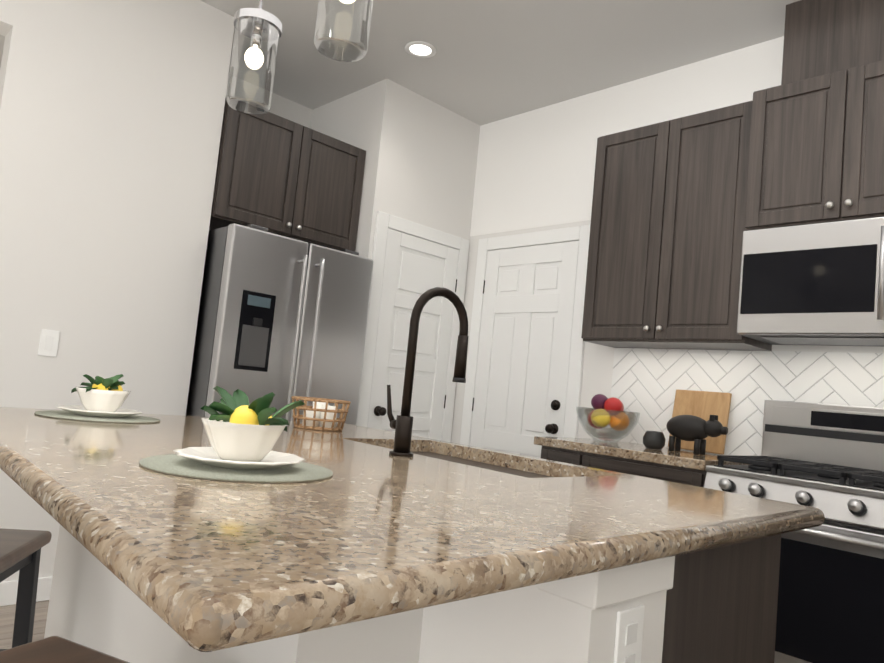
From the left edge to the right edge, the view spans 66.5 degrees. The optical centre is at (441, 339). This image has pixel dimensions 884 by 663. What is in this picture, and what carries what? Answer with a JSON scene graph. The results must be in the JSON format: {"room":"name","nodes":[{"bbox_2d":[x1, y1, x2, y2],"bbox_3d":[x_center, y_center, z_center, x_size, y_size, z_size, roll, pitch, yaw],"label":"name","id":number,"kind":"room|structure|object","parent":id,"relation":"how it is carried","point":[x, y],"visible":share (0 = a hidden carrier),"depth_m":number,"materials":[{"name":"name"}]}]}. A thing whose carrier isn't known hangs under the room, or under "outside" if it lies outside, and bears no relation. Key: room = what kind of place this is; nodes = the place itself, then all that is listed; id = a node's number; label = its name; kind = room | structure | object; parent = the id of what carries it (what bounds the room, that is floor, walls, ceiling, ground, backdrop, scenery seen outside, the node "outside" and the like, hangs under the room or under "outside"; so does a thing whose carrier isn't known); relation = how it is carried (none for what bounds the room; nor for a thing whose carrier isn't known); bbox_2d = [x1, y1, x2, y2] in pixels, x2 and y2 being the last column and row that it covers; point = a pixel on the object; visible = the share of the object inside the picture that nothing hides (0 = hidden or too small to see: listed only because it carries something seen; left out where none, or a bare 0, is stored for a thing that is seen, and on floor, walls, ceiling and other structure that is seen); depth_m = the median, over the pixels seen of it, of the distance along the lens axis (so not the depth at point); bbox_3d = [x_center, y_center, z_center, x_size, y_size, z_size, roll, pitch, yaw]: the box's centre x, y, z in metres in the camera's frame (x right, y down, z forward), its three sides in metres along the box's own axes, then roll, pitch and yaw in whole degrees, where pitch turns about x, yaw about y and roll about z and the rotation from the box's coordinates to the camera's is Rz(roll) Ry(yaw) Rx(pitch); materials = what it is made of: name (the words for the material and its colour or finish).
{"room":"kitchen","nodes":[
{"label":"kitchen","id":0,"kind":"room"},
{"bbox_2d":[0,35,4,66],"bbox_3d":[-3.128,-1.778,3.680,1.430,0.100,2.550,10,-6,-44],"label":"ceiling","id":1,"kind":"structure","parent":0,"point":[2,38],"depth_m":3.80,"materials":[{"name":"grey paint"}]},
{"bbox_2d":[0,0,16,35],"bbox_3d":[-2.299,-1.682,2.605,1.150,0.500,0.150,10,-6,-44],"label":"wall","id":2,"kind":"structure","parent":0,"point":[7,10],"depth_m":2.92,"materials":[{"name":"white paint"}]},
{"bbox_2d":[0,600,48,648],"bbox_3d":[-1.661,0.994,0.098,9.000,0.080,10.200,10,-6,-44],"label":"floor","id":3,"kind":"structure","parent":0,"point":[7,615],"depth_m":2.76,"materials":[{"name":"brown wood"}]},
{"bbox_2d":[0,528,51,650],"bbox_3d":[-1.219,0.553,1.506,0.485,1.103,0.430,6,-5,-11],"label":"stool","id":4,"kind":"object","parent":3,"relation":"on","point":[20,550],"visible":0.88,"depth_m":1.70,"materials":[{"name":"black wood"}]},
{"bbox_2d":[0,636,129,662],"bbox_3d":[-0.562,0.561,0.799,0.430,1.103,0.485,3,-5,25],"label":"stool","id":5,"kind":"object","parent":3,"relation":"on","point":[54,649],"visible":1,"depth_m":1.03,"materials":[{"name":"black wood"}]},
{"bbox_2d":[186,223,373,424],"bbox_3d":[-1.064,0.370,3.895,0.904,1.868,0.873,10,-6,-44],"label":"fridge","id":6,"kind":"object","parent":3,"relation":"on","point":[283,319],"visible":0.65,"depth_m":3.57,"materials":[{"name":"silver metal"}]},
{"bbox_2d":[44,531,792,662],"bbox_3d":[-0.219,0.777,1.763,1.166,0.889,1.828,10,-6,-44],"label":"kitchen island","id":7,"kind":"object","parent":3,"relation":"on","point":[720,605],"depth_m":1.12,"materials":[{"name":"white paint"}]},
{"bbox_2d":[0,407,824,654],"bbox_3d":[-0.292,0.296,1.695,1.492,0.040,1.870,10,-6,-44],"label":"island countertop","id":8,"kind":"structure","parent":7,"relation":"on","point":[223,565],"depth_m":0.89,"materials":[{"name":"beige stone"}]},
{"bbox_2d":[34,374,159,422],"bbox_3d":[-0.995,0.163,1.979,0.330,0.130,0.330,10,-6,-44],"label":"place setting","id":9,"kind":"object","parent":8,"relation":"on","point":[102,399],"visible":1,"depth_m":1.93,"materials":[{"name":"white ceramic"}]},
{"bbox_2d":[139,386,332,482],"bbox_3d":[-0.354,0.159,1.209,0.330,0.140,0.330,10,-6,-44],"label":"place setting","id":10,"kind":"object","parent":8,"relation":"on","point":[243,435],"visible":1,"depth_m":1.16,"materials":[{"name":"white ceramic"}]},
{"bbox_2d":[291,396,350,430],"bbox_3d":[-0.432,0.262,2.386,0.210,0.104,0.210,10,-6,-44],"label":"basket","id":11,"kind":"object","parent":8,"relation":"on","point":[320,414],"visible":0.98,"depth_m":2.33,"materials":[{"name":"wicker"}]},
{"bbox_2d":[384,287,468,454],"bbox_3d":[-0.035,0.082,1.808,0.235,0.450,0.105,10,-6,-44],"label":"faucet","id":12,"kind":"object","parent":8,"relation":"on","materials":[{"name":"brown metal"}]},
{"bbox_2d":[416,447,567,474],"bbox_3d":[0.062,0.473,1.907,0.458,0.235,0.804,10,-6,-44],"label":"sink","id":13,"kind":"object","parent":8,"relation":"in","point":[520,468],"depth_m":2.10,"materials":[{"name":"beige stone"}]},
{"bbox_2d":[611,604,644,662],"bbox_3d":[0.269,0.446,0.973,0.070,0.115,0.008,10,-6,-44],"label":"outlet plate","id":14,"kind":"object","parent":7,"relation":"attached to","point":[627,620],"depth_m":0.97,"materials":[{"name":"white plastic"}]},
{"bbox_2d":[535,444,561,461],"bbox_3d":[0.699,0.999,3.438,0.619,0.888,0.132,10,-6,-44],"label":"base cabinet","id":15,"kind":"object","parent":3,"relation":"on","point":[555,454],"depth_m":3.25,"materials":[{"name":"brown wood"}]},
{"bbox_2d":[562,448,593,467],"bbox_3d":[0.807,1.000,3.326,0.619,0.888,0.179,10,-6,-44],"label":"base cabinet","id":16,"kind":"object","parent":3,"relation":"on","point":[577,458],"depth_m":3.14,"materials":[{"name":"brown wood"}]},
{"bbox_2d":[594,456,621,472],"bbox_3d":[0.897,1.002,3.233,0.619,0.888,0.198,10,-6,-44],"label":"base cabinet","id":17,"kind":"object","parent":3,"relation":"on","point":[610,463],"depth_m":3.03,"materials":[{"name":"brown wood"}]},
{"bbox_2d":[622,460,653,478],"bbox_3d":[1.021,1.004,3.104,0.619,0.888,0.159,10,-6,-44],"label":"base cabinet","id":18,"kind":"object","parent":3,"relation":"on","point":[633,467],"depth_m":2.92,"materials":[{"name":"brown wood"}]},
{"bbox_2d":[654,464,706,487],"bbox_3d":[1.131,1.005,2.990,0.619,0.888,0.297,10,-6,-44],"label":"base cabinet","id":19,"kind":"object","parent":3,"relation":"on","point":[687,476],"depth_m":2.78,"materials":[{"name":"brown wood"}]},
{"bbox_2d":[534,436,750,471],"bbox_3d":[0.972,0.538,3.217,0.629,0.040,0.859,10,-6,-44],"label":"countertop","id":20,"kind":"structure","parent":19,"relation":"on","point":[623,449],"depth_m":3.00,"materials":[{"name":"beige stone"}]},
{"bbox_2d":[576,394,639,442],"bbox_3d":[0.837,0.399,3.419,0.317,0.238,0.317,10,-6,-44],"label":"fruit bowl","id":21,"kind":"object","parent":20,"relation":"on","point":[599,416],"visible":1,"depth_m":3.34,"materials":[{"name":"clear glass"}]},
{"bbox_2d":[643,431,665,449],"bbox_3d":[1.003,0.476,3.191,0.104,0.082,0.104,10,-6,-44],"label":"pot","id":22,"kind":"object","parent":20,"relation":"on","point":[654,439],"visible":1,"depth_m":3.15,"materials":[{"name":"grey ceramic"}]},
{"bbox_2d":[666,415,727,454],"bbox_3d":[1.158,0.430,3.082,0.120,0.185,0.280,10,-6,-44],"label":"pig figurine","id":23,"kind":"object","parent":20,"relation":"on","point":[697,430],"visible":0.98,"depth_m":3.06,"materials":[{"name":"black metal"}]},
{"bbox_2d":[668,389,731,454],"bbox_3d":[1.264,0.400,3.316,0.064,0.296,0.280,10,-6,-44],"label":"cutting board","id":24,"kind":"object","parent":20,"relation":"on","point":[704,405],"visible":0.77,"depth_m":3.30,"materials":[{"name":"brown wood"}]},
{"bbox_2d":[704,400,883,662],"bbox_3d":[1.478,0.844,2.588,0.699,1.210,0.744,10,-6,-44],"label":"range","id":25,"kind":"object","parent":3,"relation":"on","point":[827,460],"visible":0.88,"depth_m":2.39,"materials":[{"name":"silver metal"}]},
{"bbox_2d":[0,0,233,581],"bbox_3d":[-1.660,-0.310,3.242,0.980,3.000,0.150,10,-6,-44],"label":"wall pier","id":26,"kind":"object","parent":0,"point":[111,115],"visible":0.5,"depth_m":3.19,"materials":[{"name":"white paint"}]},
{"bbox_2d":[0,576,52,605],"bbox_3d":[-1.741,1.127,3.069,0.980,0.104,0.013,10,-6,-44],"label":"baseboard","id":27,"kind":"structure","parent":26,"relation":"attached to","point":[8,592],"depth_m":2.94,"materials":[{"name":"white"}]},
{"bbox_2d":[38,329,59,356],"bbox_3d":[-1.766,0.016,3.033,0.075,0.118,0.006,10,-6,-44],"label":"light switch","id":28,"kind":"object","parent":26,"relation":"attached to","point":[48,342],"visible":1,"depth_m":3.03,"materials":[{"name":"white plastic"}]},
{"bbox_2d":[226,74,312,127],"bbox_3d":[-1.444,-0.199,4.390,0.940,3.000,0.140,10,-6,-44],"label":"wall","id":29,"kind":"structure","parent":0,"point":[288,109],"depth_m":4.60,"materials":[{"name":"white paint"}]},
{"bbox_2d":[310,79,479,441],"bbox_3d":[-0.525,-0.083,4.724,0.860,3.000,1.000,10,-6,-44],"label":"wall block","id":30,"kind":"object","parent":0,"point":[421,159],"visible":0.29,"depth_m":4.38,"materials":[{"name":"white paint"}]},
{"bbox_2d":[209,98,365,250],"bbox_3d":[-1.036,-0.923,4.098,0.924,0.660,0.653,10,-6,-44],"label":"upper cabinet","id":31,"kind":"object","parent":30,"relation":"attached to","point":[278,175],"visible":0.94,"depth_m":3.84,"materials":[{"name":"brown wood"}]},
{"bbox_2d":[356,211,468,441],"bbox_3d":[-0.186,0.337,4.298,0.810,2.165,0.088,10,-6,-44],"label":"door","id":32,"kind":"structure","parent":30,"relation":"attached to","point":[409,270],"depth_m":4.33,"materials":[{"name":"white wood"}]},
{"bbox_2d":[200,0,799,125],"bbox_3d":[-0.652,-2.061,-0.398,9.000,0.100,8.150,10,-6,-44],"label":"ceiling","id":33,"kind":"structure","parent":0,"point":[489,61],"depth_m":3.64,"materials":[{"name":"white paint"}]},
{"bbox_2d":[226,0,281,114],"bbox_3d":[-0.590,-1.276,2.266,0.156,1.030,0.156,10,-6,-44],"label":"pendant light","id":34,"kind":"object","parent":33,"relation":"hanging from","point":[257,26],"visible":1,"depth_m":2.21,"materials":[{"name":"clear glass"}]},
{"bbox_2d":[314,0,372,61],"bbox_3d":[-0.219,-1.275,1.825,0.156,1.030,0.156,10,-6,-44],"label":"pendant light","id":35,"kind":"object","parent":33,"relation":"hanging from","point":[339,49],"visible":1,"depth_m":1.76,"materials":[{"name":"clear glass"}]},
{"bbox_2d":[405,41,435,57],"bbox_3d":[-0.121,-1.624,3.785,0.180,0.009,0.180,10,-6,-44],"label":"recessed light","id":36,"kind":"object","parent":33,"relation":"in","point":[420,49],"visible":1,"depth_m":3.78,"materials":[{"name":"white"}]},
{"bbox_2d":[451,36,883,443],"bbox_3d":[1.181,-0.001,3.669,0.143,3.000,4.890,10,-6,-44],"label":"wall","id":37,"kind":"structure","parent":0,"point":[535,168],"depth_m":4.12,"materials":[{"name":"white paint"}]},
{"bbox_2d":[460,225,589,457],"bbox_3d":[0.449,0.390,4.190,0.088,2.165,0.910,10,-6,-44],"label":"pantry door","id":38,"kind":"structure","parent":37,"relation":"in","point":[523,383],"depth_m":4.21,"materials":[{"name":"white wood"}]},
{"bbox_2d":[581,102,777,355],"bbox_3d":[1.191,-0.520,3.401,0.338,1.110,0.837,10,-6,-44],"label":"upper cabinet","id":39,"kind":"object","parent":37,"relation":"attached to","point":[680,205],"depth_m":3.26,"materials":[{"name":"brown wood"}]},
{"bbox_2d":[607,347,883,487],"bbox_3d":[1.819,0.327,2.845,0.006,0.542,2.527,10,-6,-44],"label":"backsplash","id":40,"kind":"structure","parent":37,"relation":"attached to","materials":[{"name":"white tile"}]},
{"bbox_2d":[738,52,883,235],"bbox_3d":[1.741,-0.754,2.818,0.417,0.630,0.744,10,-6,-44],"label":"upper cabinet","id":41,"kind":"object","parent":37,"relation":"attached to","point":[813,150],"depth_m":2.75,"materials":[{"name":"brown wood"}]},
{"bbox_2d":[737,217,883,345],"bbox_3d":[1.651,-0.219,2.740,0.445,0.452,0.742,10,-6,-44],"label":"microwave","id":42,"kind":"object","parent":41,"relation":"attached to","point":[821,284],"visible":1,"depth_m":2.69,"materials":[{"name":"silver metal"}]},
{"bbox_2d":[782,0,883,75],"bbox_3d":[1.840,-1.272,2.896,0.296,0.424,0.610,10,-6,-44],"label":"upper cabinet","id":43,"kind":"object","parent":37,"relation":"attached to","point":[817,33],"depth_m":2.88,"materials":[{"name":"brown wood"}]}
]}

